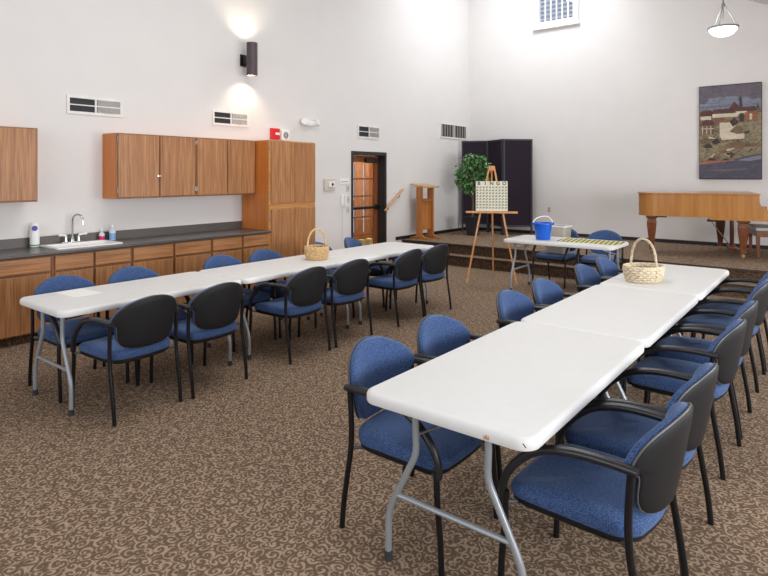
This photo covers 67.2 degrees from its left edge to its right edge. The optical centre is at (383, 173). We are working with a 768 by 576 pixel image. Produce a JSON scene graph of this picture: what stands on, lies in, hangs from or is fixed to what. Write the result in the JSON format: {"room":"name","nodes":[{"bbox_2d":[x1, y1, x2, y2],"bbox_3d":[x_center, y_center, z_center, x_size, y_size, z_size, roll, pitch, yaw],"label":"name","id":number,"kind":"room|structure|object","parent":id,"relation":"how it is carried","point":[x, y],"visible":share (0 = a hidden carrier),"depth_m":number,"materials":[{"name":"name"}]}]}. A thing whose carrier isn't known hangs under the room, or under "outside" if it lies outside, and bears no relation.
{"room":"event hall","nodes":[
{"label":"event hall","id":0,"kind":"room"},
{"bbox_2d":[0,0,468,259],"bbox_3d":[-2.570,-2.150,7.899,0.240,7.600,14.850,0,0,38],"label":"wall","id":1,"kind":"structure","parent":0,"point":[399,67],"depth_m":8.27,"materials":[{"name":"paint"}]},
{"bbox_2d":[0,126,37,202],"bbox_3d":[-3.974,-0.093,5.648,0.327,0.754,0.973,0,0,38],"label":"upper cabinet","id":2,"kind":"object","parent":1,"relation":"attached to","point":[18,145],"visible":1,"depth_m":5.79,"materials":[{"name":"orange wood"}]},
{"bbox_2d":[66,94,122,117],"bbox_3d":[-3.344,-0.785,6.707,0.016,0.210,0.640,0,0,38],"label":"air vent","id":3,"kind":"object","parent":1,"relation":"in","point":[75,104],"visible":1,"depth_m":6.69,"materials":[{"name":"white metal"}]},
{"bbox_2d":[0,221,241,248],"bbox_3d":[-3.250,0.743,6.821,0.018,0.135,3.875,0,0,38],"label":"backsplash","id":4,"kind":"structure","parent":1,"relation":"attached to","point":[18,242],"depth_m":7.05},
{"bbox_2d":[102,133,195,198],"bbox_3d":[-2.839,-0.093,7.075,0.349,0.754,1.040,0,0,38],"label":"upper cabinet","id":5,"kind":"object","parent":1,"relation":"attached to","point":[133,165],"visible":1,"depth_m":6.86,"materials":[{"name":"orange wood"}]},
{"bbox_2d":[195,137,254,195],"bbox_3d":[-2.228,-0.093,7.869,0.329,0.754,0.963,0,0,38],"label":"upper cabinet","id":6,"kind":"object","parent":1,"relation":"attached to","point":[222,166],"visible":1,"depth_m":7.73,"materials":[{"name":"orange wood"}]},
{"bbox_2d":[212,109,248,126],"bbox_3d":[-2.170,-0.785,8.201,0.016,0.210,0.620,0,0,38],"label":"air vent","id":7,"kind":"object","parent":1,"relation":"in","point":[219,117],"visible":1,"depth_m":8.19,"materials":[{"name":"white metal"}]},
{"bbox_2d":[240,42,257,75],"bbox_3d":[-1.931,-1.640,8.293,0.278,0.464,0.156,0,0,38],"label":"wall sconce","id":8,"kind":"object","parent":1,"relation":"attached to","point":[250,60],"visible":1,"depth_m":8.20,"materials":[{"name":"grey metal"}]},
{"bbox_2d":[269,128,279,139],"bbox_3d":[-1.662,-0.612,8.816,0.056,0.176,0.171,0,0,38],"label":"fire alarm","id":9,"kind":"object","parent":1,"relation":"attached to","point":[274,133],"visible":1,"depth_m":8.78,"materials":[{"name":"red plastic"}]},
{"bbox_2d":[280,130,289,140],"bbox_3d":[-1.536,-0.600,8.981,0.050,0.170,0.170,0,0,38],"label":"fire alarm","id":10,"kind":"object","parent":1,"relation":"attached to","point":[284,134],"visible":0.99,"depth_m":8.95,"materials":[{"name":"white plastic"}]},
{"bbox_2d":[301,118,319,125],"bbox_3d":[-1.191,-0.837,9.352,0.135,0.115,0.415,0,0,38],"label":"emergency light","id":11,"kind":"object","parent":1,"relation":"attached to","point":[304,121],"visible":1,"depth_m":9.34,"materials":[{"name":"white plastic"}]},
{"bbox_2d":[324,179,334,190],"bbox_3d":[-0.911,0.182,9.768,0.061,0.205,0.260,0,0,38],"label":"thermostat","id":12,"kind":"object","parent":1,"relation":"attached to","point":[329,184],"visible":1,"depth_m":9.74,"materials":[{"name":"beige plastic"}]},
{"bbox_2d":[341,195,346,243],"bbox_3d":[-0.695,0.785,10.044,0.060,0.850,0.120,0,0,38],"label":"wall telephone","id":13,"kind":"object","parent":1,"relation":"attached to","point":[343,197],"visible":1,"depth_m":10.04,"materials":[{"name":"white plastic"}]},
{"bbox_2d":[340,178,348,183],"bbox_3d":[-0.691,0.125,10.091,0.009,0.100,0.240,0,0,38],"label":"wall sign","id":14,"kind":"object","parent":1,"relation":"attached to","point":[342,180],"visible":1,"depth_m":10.09,"materials":[{"name":"white plastic"}]},
{"bbox_2d":[357,124,379,138],"bbox_3d":[-0.274,-0.770,10.616,0.016,0.240,0.640,0,0,38],"label":"air vent","id":15,"kind":"object","parent":1,"relation":"in","point":[363,131],"visible":1,"depth_m":10.61,"materials":[{"name":"white metal"}]},
{"bbox_2d":[351,151,386,260],"bbox_3d":[-0.357,0.620,10.700,0.242,2.060,1.010,0,0,38],"label":"door","id":16,"kind":"structure","parent":1,"relation":"in","point":[379,159],"depth_m":11.01,"materials":[{"name":"brown wood"}]},
{"bbox_2d":[384,189,403,210],"bbox_3d":[0.179,0.495,11.144,0.077,0.418,0.609,0,0,38],"label":"handrail","id":17,"kind":"object","parent":1,"relation":"attached to","point":[401,191],"visible":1,"depth_m":11.12,"materials":[{"name":"brown wood"}]},
{"bbox_2d":[440,122,466,139],"bbox_3d":[1.567,-0.955,12.960,0.016,0.330,1.120,0,0,38],"label":"air vent","id":18,"kind":"object","parent":1,"relation":"in","point":[447,130],"visible":1,"depth_m":12.95,"materials":[{"name":"white metal"}]},
{"bbox_2d":[353,155,372,239],"bbox_3d":[-0.511,0.300,12.480,2.180,2.700,6.000,0,0,38],"label":"wall","id":19,"kind":"structure","parent":0,"point":[358,166],"depth_m":13.33,"materials":[{"name":"brown wood"}]},
{"bbox_2d":[0,260,767,575],"bbox_3d":[1.429,1.710,4.758,10.430,0.120,14.850,0,0,38],"label":"floor","id":20,"kind":"structure","parent":0,"point":[242,476],"depth_m":3.15,"materials":[{"name":"carpet"}]},
{"bbox_2d":[0,256,51,347],"bbox_3d":[-3.880,1.232,5.539,0.606,0.834,1.077,0,0,38],"label":"base cabinet","id":21,"kind":"object","parent":20,"relation":"on","point":[19,278],"visible":0.76,"depth_m":5.54,"materials":[{"name":"brown wood"}]},
{"bbox_2d":[0,221,270,260],"bbox_3d":[-3.001,0.743,6.626,0.650,0.135,3.875,0,0,38],"label":"countertop","id":22,"kind":"structure","parent":21,"relation":"on","point":[18,248],"depth_m":6.84,"materials":[{"name":"grey laminate"}]},
{"bbox_2d":[29,223,39,246],"bbox_3d":[-3.701,0.643,6.130,0.100,0.258,0.093,0,0,38],"label":"bottle","id":23,"kind":"object","parent":22,"relation":"on","point":[34,227],"visible":1,"depth_m":6.10,"materials":[{"name":"white plastic"}]},
{"bbox_2d":[58,213,86,242],"bbox_3d":[-3.427,0.599,6.404,0.148,0.323,0.306,0,0,38],"label":"faucet","id":24,"kind":"object","parent":22,"relation":"on","point":[72,239],"visible":1,"depth_m":6.43,"materials":[{"name":"silver metal"}]},
{"bbox_2d":[39,239,122,249],"bbox_3d":[-3.299,0.780,6.316,0.470,0.044,0.700,0,0,38],"label":"sink","id":25,"kind":"object","parent":22,"relation":"in","point":[58,246],"visible":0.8,"depth_m":6.34,"materials":[{"name":"white ceramic"}]},
{"bbox_2d":[99,228,104,239],"bbox_3d":[-3.275,0.697,6.710,0.066,0.152,0.066,0,0,38],"label":"soap bottle","id":26,"kind":"object","parent":22,"relation":"on","point":[101,234],"visible":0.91,"depth_m":6.69,"materials":[{"name":"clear plastic"}]},
{"bbox_2d":[109,223,115,239],"bbox_3d":[-3.178,0.675,6.768,0.075,0.195,0.073,0,0,38],"label":"soap bottle","id":27,"kind":"object","parent":22,"relation":"on","point":[112,232],"visible":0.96,"depth_m":6.74,"materials":[{"name":"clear plastic"}]},
{"bbox_2d":[28,275,128,403],"bbox_3d":[-2.416,1.239,4.555,0.628,0.824,0.560,0,0,38],"label":"chair","id":28,"kind":"object","parent":20,"relation":"on","point":[90,331],"visible":0.46,"depth_m":4.48,"materials":[{"name":"blue fabric"}]},
{"bbox_2d":[52,247,130,321],"bbox_3d":[-3.292,1.232,6.288,0.606,0.834,0.822,0,0,38],"label":"base cabinet","id":29,"kind":"object","parent":20,"relation":"on","point":[97,267],"visible":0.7,"depth_m":6.12,"materials":[{"name":"brown wood"}]},
{"bbox_2d":[70,294,181,426],"bbox_3d":[-1.818,1.239,4.132,0.628,0.824,0.560,0,0,35],"label":"chair","id":30,"kind":"object","parent":20,"relation":"on","point":[142,327],"visible":0.99,"depth_m":3.95,"materials":[{"name":"black plastic"}]},
{"bbox_2d":[20,272,240,415],"bbox_3d":[-1.966,1.282,4.653,0.740,0.735,1.512,0,0,38],"label":"folding table","id":31,"kind":"object","parent":20,"relation":"on","point":[114,295],"visible":0.7,"depth_m":4.32,"materials":[{"name":"plastic"}]},
{"bbox_2d":[56,288,101,297],"bbox_3d":[-2.352,0.914,4.453,0.300,0.001,0.210,0,0,34],"label":"paper sheet","id":32,"kind":"object","parent":31,"relation":"on","point":[75,293],"visible":1,"depth_m":4.46,"materials":[{"name":"white paper"}]},
{"bbox_2d":[102,266,193,380],"bbox_3d":[-2.058,1.239,5.011,0.628,0.824,0.560,0,0,38],"label":"chair","id":33,"kind":"object","parent":20,"relation":"on","point":[128,273],"visible":0.12,"depth_m":5.09,"materials":[{"name":"blue fabric"}]},
{"bbox_2d":[131,239,210,309],"bbox_3d":[-2.716,1.232,7.022,0.606,0.834,1.037,0,0,38],"label":"base cabinet","id":34,"kind":"object","parent":20,"relation":"on","point":[189,256],"visible":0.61,"depth_m":6.85,"materials":[{"name":"brown wood"}]},
{"bbox_2d":[149,282,247,398],"bbox_3d":[-1.451,1.239,4.599,0.628,0.824,0.560,0,0,36],"label":"chair","id":35,"kind":"object","parent":20,"relation":"on","point":[215,309],"visible":0.9,"depth_m":4.39,"materials":[{"name":"black plastic"}]},
{"bbox_2d":[202,254,276,351],"bbox_3d":[-1.475,1.239,5.753,0.628,0.824,0.560,0,0,38],"label":"chair","id":36,"kind":"object","parent":20,"relation":"on","point":[215,261],"visible":0.23,"depth_m":5.77,"materials":[{"name":"blue fabric"}]},
{"bbox_2d":[211,233,268,289],"bbox_3d":[-2.108,1.232,7.796,0.606,0.834,0.927,0,0,38],"label":"base cabinet","id":37,"kind":"object","parent":20,"relation":"on","point":[240,248],"visible":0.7,"depth_m":7.61,"materials":[{"name":"oak"},{"name":"oak laminate"},{"name":"charcoal laminate"}]},
{"bbox_2d":[199,255,354,359],"bbox_3d":[-1.027,1.282,5.848,0.740,0.735,1.512,0,0,38],"label":"folding table","id":38,"kind":"object","parent":20,"relation":"on","point":[253,272],"visible":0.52,"depth_m":5.60,"materials":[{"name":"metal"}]},
{"bbox_2d":[304,228,328,259],"bbox_3d":[-0.722,0.745,6.213,0.266,0.334,0.275,0,0,-44],"label":"wicker basket","id":39,"kind":"object","parent":38,"relation":"on","point":[312,252],"visible":1,"depth_m":6.12,"materials":[{"name":"beige wicker"}]},
{"bbox_2d":[242,140,314,280],"bbox_3d":[-1.536,0.590,8.517,0.596,2.119,0.900,0,0,38],"label":"pantry cabinet","id":40,"kind":"object","parent":20,"relation":"on","point":[282,203],"visible":0.76,"depth_m":8.22,"materials":[{"name":"orange wood"}]},
{"bbox_2d":[245,249,316,337],"bbox_3d":[-1.125,1.239,6.199,0.628,0.824,0.560,0,0,38],"label":"chair","id":41,"kind":"object","parent":20,"relation":"on","point":[260,254],"visible":0.37,"depth_m":6.20,"materials":[{"name":"blue fabric"}]},
{"bbox_2d":[248,266,330,364],"bbox_3d":[-0.852,1.239,5.362,0.628,0.824,0.560,0,0,37],"label":"chair","id":42,"kind":"object","parent":20,"relation":"on","point":[304,291],"visible":0.99,"depth_m":5.17,"materials":[{"name":"black plastic"}]},
{"bbox_2d":[298,259,372,347],"bbox_3d":[-0.471,1.239,5.848,0.628,0.824,0.560,0,0,41],"label":"chair","id":43,"kind":"object","parent":20,"relation":"on","point":[349,280],"visible":0.87,"depth_m":5.62,"materials":[{"name":"blue fabric"}]},
{"bbox_2d":[310,242,367,317],"bbox_3d":[-0.555,1.239,6.970,0.628,0.824,0.560,0,0,18],"label":"chair","id":44,"kind":"object","parent":20,"relation":"on","point":[314,243],"visible":0.09,"depth_m":6.98,"materials":[{"name":"blue fabric"}]},
{"bbox_2d":[344,237,396,307],"bbox_3d":[-0.204,1.239,7.483,0.628,0.824,0.560,0,0,19],"label":"chair","id":45,"kind":"object","parent":20,"relation":"on","point":[378,270],"visible":0.21,"depth_m":7.35,"materials":[{"name":"blue fabric"}]},
{"bbox_2d":[320,242,433,324],"bbox_3d":[-0.089,1.282,7.044,0.740,0.735,1.512,0,0,38],"label":"folding table","id":46,"kind":"object","parent":20,"relation":"on","point":[372,252],"visible":0.51,"depth_m":6.83,"materials":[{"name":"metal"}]},
{"bbox_2d":[360,249,424,326],"bbox_3d":[0.115,1.239,6.593,0.628,0.824,0.560,0,0,37],"label":"chair","id":47,"kind":"object","parent":20,"relation":"on","point":[407,266],"visible":0.94,"depth_m":6.38,"materials":[{"name":"blue fabric"}]},
{"bbox_2d":[339,335,498,575],"bbox_3d":[0.147,1.239,2.760,0.628,0.824,0.560,0,0,37],"label":"chair","id":48,"kind":"object","parent":20,"relation":"on","point":[374,360],"visible":0.73,"depth_m":2.67,"materials":[{"name":"blue fabric"}]},
{"bbox_2d":[389,244,451,315],"bbox_3d":[0.468,1.239,7.043,0.628,0.824,0.560,0,0,42],"label":"chair","id":49,"kind":"object","parent":20,"relation":"on","point":[434,263],"visible":0.77,"depth_m":6.82,"materials":[{"name":"blue fabric"}]},
{"bbox_2d":[410,314,545,504],"bbox_3d":[0.499,1.239,3.207,0.628,0.824,0.560,0,0,39],"label":"chair","id":50,"kind":"object","parent":20,"relation":"on","point":[438,335],"visible":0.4,"depth_m":3.35,"materials":[{"name":"blue fabric"}]},
{"bbox_2d":[466,166,517,285],"bbox_3d":[1.682,0.764,9.027,0.770,1.779,0.820,0,0,11],"label":"easel","id":51,"kind":"object","parent":20,"relation":"on","point":[490,168],"visible":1,"depth_m":8.77,"materials":[{"name":"brown wood"}]},
{"bbox_2d":[476,181,507,210],"bbox_3d":[1.634,0.336,8.782,0.475,0.454,0.078,0,0,11],"label":"board","id":52,"kind":"object","parent":51,"relation":"on","point":[490,195],"visible":1,"depth_m":8.77,"materials":[{"name":"white paper"}]},
{"bbox_2d":[367,322,643,575],"bbox_3d":[0.667,1.282,2.801,0.770,0.735,1.513,0,0,38],"label":"folding table","id":53,"kind":"object","parent":20,"relation":"on","point":[516,385],"visible":0.87,"depth_m":2.47,"materials":[{"name":"plastic"}]},
{"bbox_2d":[496,289,545,328],"bbox_3d":[1.088,1.239,3.958,0.628,0.824,0.560,0,0,38],"label":"chair","id":54,"kind":"object","parent":20,"relation":"on","point":[512,306],"visible":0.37,"depth_m":4.12,"materials":[{"name":"blue fabric"}]},
{"bbox_2d":[532,229,579,288],"bbox_3d":[2.616,1.239,8.719,0.560,0.824,0.628,0,0,42],"label":"chair","id":55,"kind":"object","parent":20,"relation":"on","point":[544,255],"visible":0.39,"depth_m":8.59,"materials":[{"name":"blue fabric"}]},
{"bbox_2d":[546,224,572,253],"bbox_3d":[2.605,0.970,8.660,0.352,0.412,0.272,0,0,42],"label":"box","id":56,"kind":"object","parent":55,"relation":"on","point":[558,230],"visible":0.55,"depth_m":8.55,"materials":[{"name":"white plastic"}]},
{"bbox_2d":[504,235,628,289],"bbox_3d":[2.496,1.282,7.995,1.512,0.735,0.770,0,0,38],"label":"folding table","id":57,"kind":"object","parent":20,"relation":"on","point":[523,239],"visible":0.73,"depth_m":7.85,"materials":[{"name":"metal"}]},
{"bbox_2d":[532,216,553,239],"bbox_3d":[2.224,0.751,8.095,0.276,0.326,0.276,0,0,38],"label":"plastic bucket","id":58,"kind":"object","parent":57,"relation":"on","point":[542,229],"visible":1,"depth_m":8.01,"materials":[{"name":"blue plastic"}]},
{"bbox_2d":[556,238,624,244],"bbox_3d":[2.803,0.913,7.844,0.820,0.003,0.440,0,0,36],"label":"checkered cloth","id":59,"kind":"object","parent":57,"relation":"on","point":[564,239],"visible":1,"depth_m":7.82,"materials":[{"name":"yellow fabric"}]},
{"bbox_2d":[532,278,604,397],"bbox_3d":[1.452,1.239,4.421,0.628,0.824,0.560,0,0,37],"label":"chair","id":60,"kind":"object","parent":20,"relation":"on","point":[545,292],"visible":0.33,"depth_m":4.59,"materials":[{"name":"blue fabric"}]},
{"bbox_2d":[498,402,692,575],"bbox_3d":[0.846,1.239,2.245,0.628,0.824,0.560,0,0,41],"label":"chair","id":61,"kind":"object","parent":20,"relation":"on","point":[606,496],"visible":0.97,"depth_m":2.08,"materials":[{"name":"blue fabric"}]},
{"bbox_2d":[576,230,623,272],"bbox_3d":[3.124,1.239,8.321,0.560,0.824,0.628,0,0,34],"label":"chair","id":62,"kind":"object","parent":20,"relation":"on","point":[588,259],"visible":0.47,"depth_m":8.40,"materials":[{"name":"blue fabric"}]},
{"bbox_2d":[521,285,697,399],"bbox_3d":[1.606,1.282,3.996,0.770,0.735,1.512,0,0,38],"label":"folding table","id":63,"kind":"object","parent":20,"relation":"on","point":[643,316],"visible":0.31,"depth_m":3.79,"materials":[{"name":"plastic"}]},
{"bbox_2d":[574,264,655,362],"bbox_3d":[2.023,1.239,5.148,0.628,0.824,0.560,0,0,38],"label":"chair","id":64,"kind":"object","parent":20,"relation":"on","point":[586,277],"visible":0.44,"depth_m":5.31,"materials":[{"name":"blue fabric"}]},
{"bbox_2d":[595,257,656,344],"bbox_3d":[2.382,1.239,5.605,0.628,0.824,0.560,0,0,37],"label":"chair","id":65,"kind":"object","parent":20,"relation":"on","point":[605,267],"visible":0.24,"depth_m":5.78,"materials":[{"name":"blue fabric"}]},
{"bbox_2d":[555,363,718,575],"bbox_3d":[1.195,1.239,2.690,0.628,0.824,0.560,0,0,40],"label":"chair","id":66,"kind":"object","parent":20,"relation":"on","point":[615,433],"visible":0.62,"depth_m":2.60,"materials":[{"name":"blue fabric"}]},
{"bbox_2d":[599,263,728,343],"bbox_3d":[2.549,1.282,5.189,0.770,0.735,1.512,0,0,38],"label":"folding table","id":67,"kind":"object","parent":20,"relation":"on","point":[699,282],"visible":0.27,"depth_m":4.93,"materials":[{"name":"plastic"}]},
{"bbox_2d":[622,238,664,282],"bbox_3d":[2.218,0.728,4.946,0.367,0.369,0.298,0,0,-27],"label":"wicker basket","id":68,"kind":"object","parent":67,"relation":"on","point":[636,272],"visible":1,"depth_m":4.84,"materials":[{"name":"beige wicker"}]},
{"bbox_2d":[619,319,746,480],"bbox_3d":[1.810,1.239,3.473,0.628,0.824,0.560,0,0,40],"label":"chair","id":69,"kind":"object","parent":20,"relation":"on","point":[725,350],"visible":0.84,"depth_m":3.30,"materials":[{"name":"blue fabric"}]},
{"bbox_2d":[648,300,758,438],"bbox_3d":[2.187,1.239,3.953,0.628,0.824,0.560,0,0,38],"label":"chair","id":70,"kind":"object","parent":20,"relation":"on","point":[748,310],"visible":0.45,"depth_m":3.85,"materials":[{"name":"blue fabric"}]},
{"bbox_2d":[678,279,767,392],"bbox_3d":[2.786,1.239,4.716,0.628,0.824,0.560,0,0,38],"label":"chair","id":71,"kind":"object","parent":20,"relation":"on","point":[760,292],"visible":0.66,"depth_m":4.56,"materials":[{"name":"blue fabric"}]},
{"bbox_2d":[694,272,767,371],"bbox_3d":[3.151,1.239,5.180,0.628,0.824,0.560,0,0,38],"label":"chair","id":72,"kind":"object","parent":20,"relation":"on","point":[720,306],"visible":0.27,"depth_m":5.22,"materials":[{"name":"blue fabric"}]},
{"bbox_2d":[463,216,481,235],"bbox_3d":[1.863,1.090,12.168,0.290,0.400,0.290,0,0,38],"label":"pot","id":73,"kind":"object","parent":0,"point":[471,222],"depth_m":12.08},
{"bbox_2d":[395,230,767,298],"bbox_3d":[5.019,1.470,9.289,9.980,0.360,2.890,0,0,38],"label":"stage platform","id":74,"kind":"structure","parent":0,"point":[706,255],"depth_m":9.76,"materials":[{"name":"carpet"}]},
{"bbox_2d":[410,183,439,239],"bbox_3d":[0.823,0.741,11.573,0.460,1.097,0.404,0,0,44],"label":"lectern","id":75,"kind":"object","parent":74,"relation":"on","point":[424,206],"visible":1,"depth_m":11.53,"materials":[{"name":"brown wood"}]},
{"bbox_2d":[454,153,491,235],"bbox_3d":[1.883,0.421,12.203,0.859,1.737,0.558,0,0,3],"label":"potted ficus","id":76,"kind":"object","parent":74,"relation":"on","point":[471,222],"visible":0.94,"depth_m":12.08,"materials":[{"name":"plant"}]},
{"bbox_2d":[462,139,532,234],"bbox_3d":[2.406,0.275,12.579,1.569,2.030,0.461,0,0,38],"label":"folding screen","id":77,"kind":"object","parent":74,"relation":"on","point":[512,159],"visible":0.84,"depth_m":12.25,"materials":[{"name":"fabric"}]},
{"bbox_2d":[401,239,767,287],"bbox_3d":[4.198,1.389,8.244,9.980,0.201,0.249,0,0,38],"label":"trim","id":78,"kind":"structure","parent":74,"relation":"attached to","point":[634,260],"depth_m":9.17,"materials":[{"name":"brown wood"}]},
{"bbox_2d":[637,191,767,257],"bbox_3d":[5.285,0.793,9.574,1.958,0.993,1.496,0,0,26],"label":"grand piano","id":79,"kind":"object","parent":74,"relation":"on","point":[742,207],"visible":0.98,"depth_m":8.97,"materials":[{"name":"brown wood"}]},
{"bbox_2d":[748,224,767,258],"bbox_3d":[5.987,1.052,9.081,0.380,0.475,0.760,0,0,24],"label":"piano bench","id":80,"kind":"object","parent":74,"relation":"on","point":[758,230],"visible":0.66,"depth_m":8.82,"materials":[{"name":"brown wood"}]},
{"bbox_2d":[749,224,767,230],"bbox_3d":[5.987,0.843,9.081,0.380,0.055,0.760,0,0,24],"label":"cushion","id":81,"kind":"object","parent":80,"relation":"on","point":[752,227],"depth_m":8.99,"materials":[{"name":"white fabric"}]},
{"bbox_2d":[469,0,767,245],"bbox_3d":[5.957,-2.150,10.516,10.420,7.600,0.200,0,0,38],"label":"wall","id":82,"kind":"structure","parent":0,"point":[607,102],"depth_m":11.49,"materials":[{"name":"paint"}]},
{"bbox_2d":[532,0,579,30],"bbox_3d":[3.643,-3.850,12.225,1.010,1.520,0.190,0,0,38],"label":"window","id":83,"kind":"structure","parent":82,"relation":"in","point":[569,20],"depth_m":12.26,"materials":[{"name":"white plastic"}]},
{"bbox_2d":[541,0,572,21],"bbox_3d":[3.700,-3.860,12.289,0.780,1.194,0.020,0,0,38],"label":"blind","id":84,"kind":"object","parent":83,"relation":"attached to","point":[570,3],"depth_m":12.32,"materials":[{"name":"white plastic"}]},
{"bbox_2d":[396,227,767,248],"bbox_3d":[5.031,1.258,9.305,9.980,0.065,2.850,0,0,38],"label":"baseboard","id":85,"kind":"structure","parent":82,"relation":"attached to","point":[464,228],"depth_m":11.28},
{"bbox_2d":[699,82,761,179],"bbox_3d":[6.111,-0.745,10.227,0.960,1.680,0.066,0,0,38],"label":"painting","id":86,"kind":"object","parent":82,"relation":"attached to","point":[730,115],"visible":1,"depth_m":10.20,"materials":[{"name":"paint"}]},
{"bbox_2d":[749,0,767,4],"bbox_3d":[1.433,-3.379,4.755,10.420,5.152,14.850,0,0,38],"label":"ceiling","id":87,"kind":"structure","parent":0,"point":[765,2],"depth_m":9.85,"materials":[{"name":"paint"}]},
{"bbox_2d":[707,0,738,36],"bbox_3d":[4.982,-2.547,8.498,0.408,1.053,0.408,0,0,38],"label":"pendant light","id":88,"kind":"object","parent":87,"relation":"hanging from","point":[723,30],"visible":1,"depth_m":8.42,"materials":[{"name":"white glass"}]},
{"bbox_3d":[-0.515,1.710,12.484,2.170,0.120,6.000,0,0,38],"label":"floor","id":89,"kind":"structure","parent":0,"visible":0},
{"bbox_2d":[358,239,365,245],"bbox_3d":[-0.454,1.500,11.921,0.120,0.299,0.120,0,0,38],"label":"box","id":90,"kind":"object","parent":89,"relation":"on","point":[363,241],"visible":0.44,"depth_m":11.88,"materials":[{"name":"gold metal"}]},
{"bbox_2d":[366,238,372,244],"bbox_3d":[-0.306,1.500,12.110,0.120,0.299,0.120,0,0,38],"label":"box","id":91,"kind":"object","parent":89,"relation":"on","point":[369,241],"visible":0.39,"depth_m":12.06,"materials":[{"name":"gold metal"}]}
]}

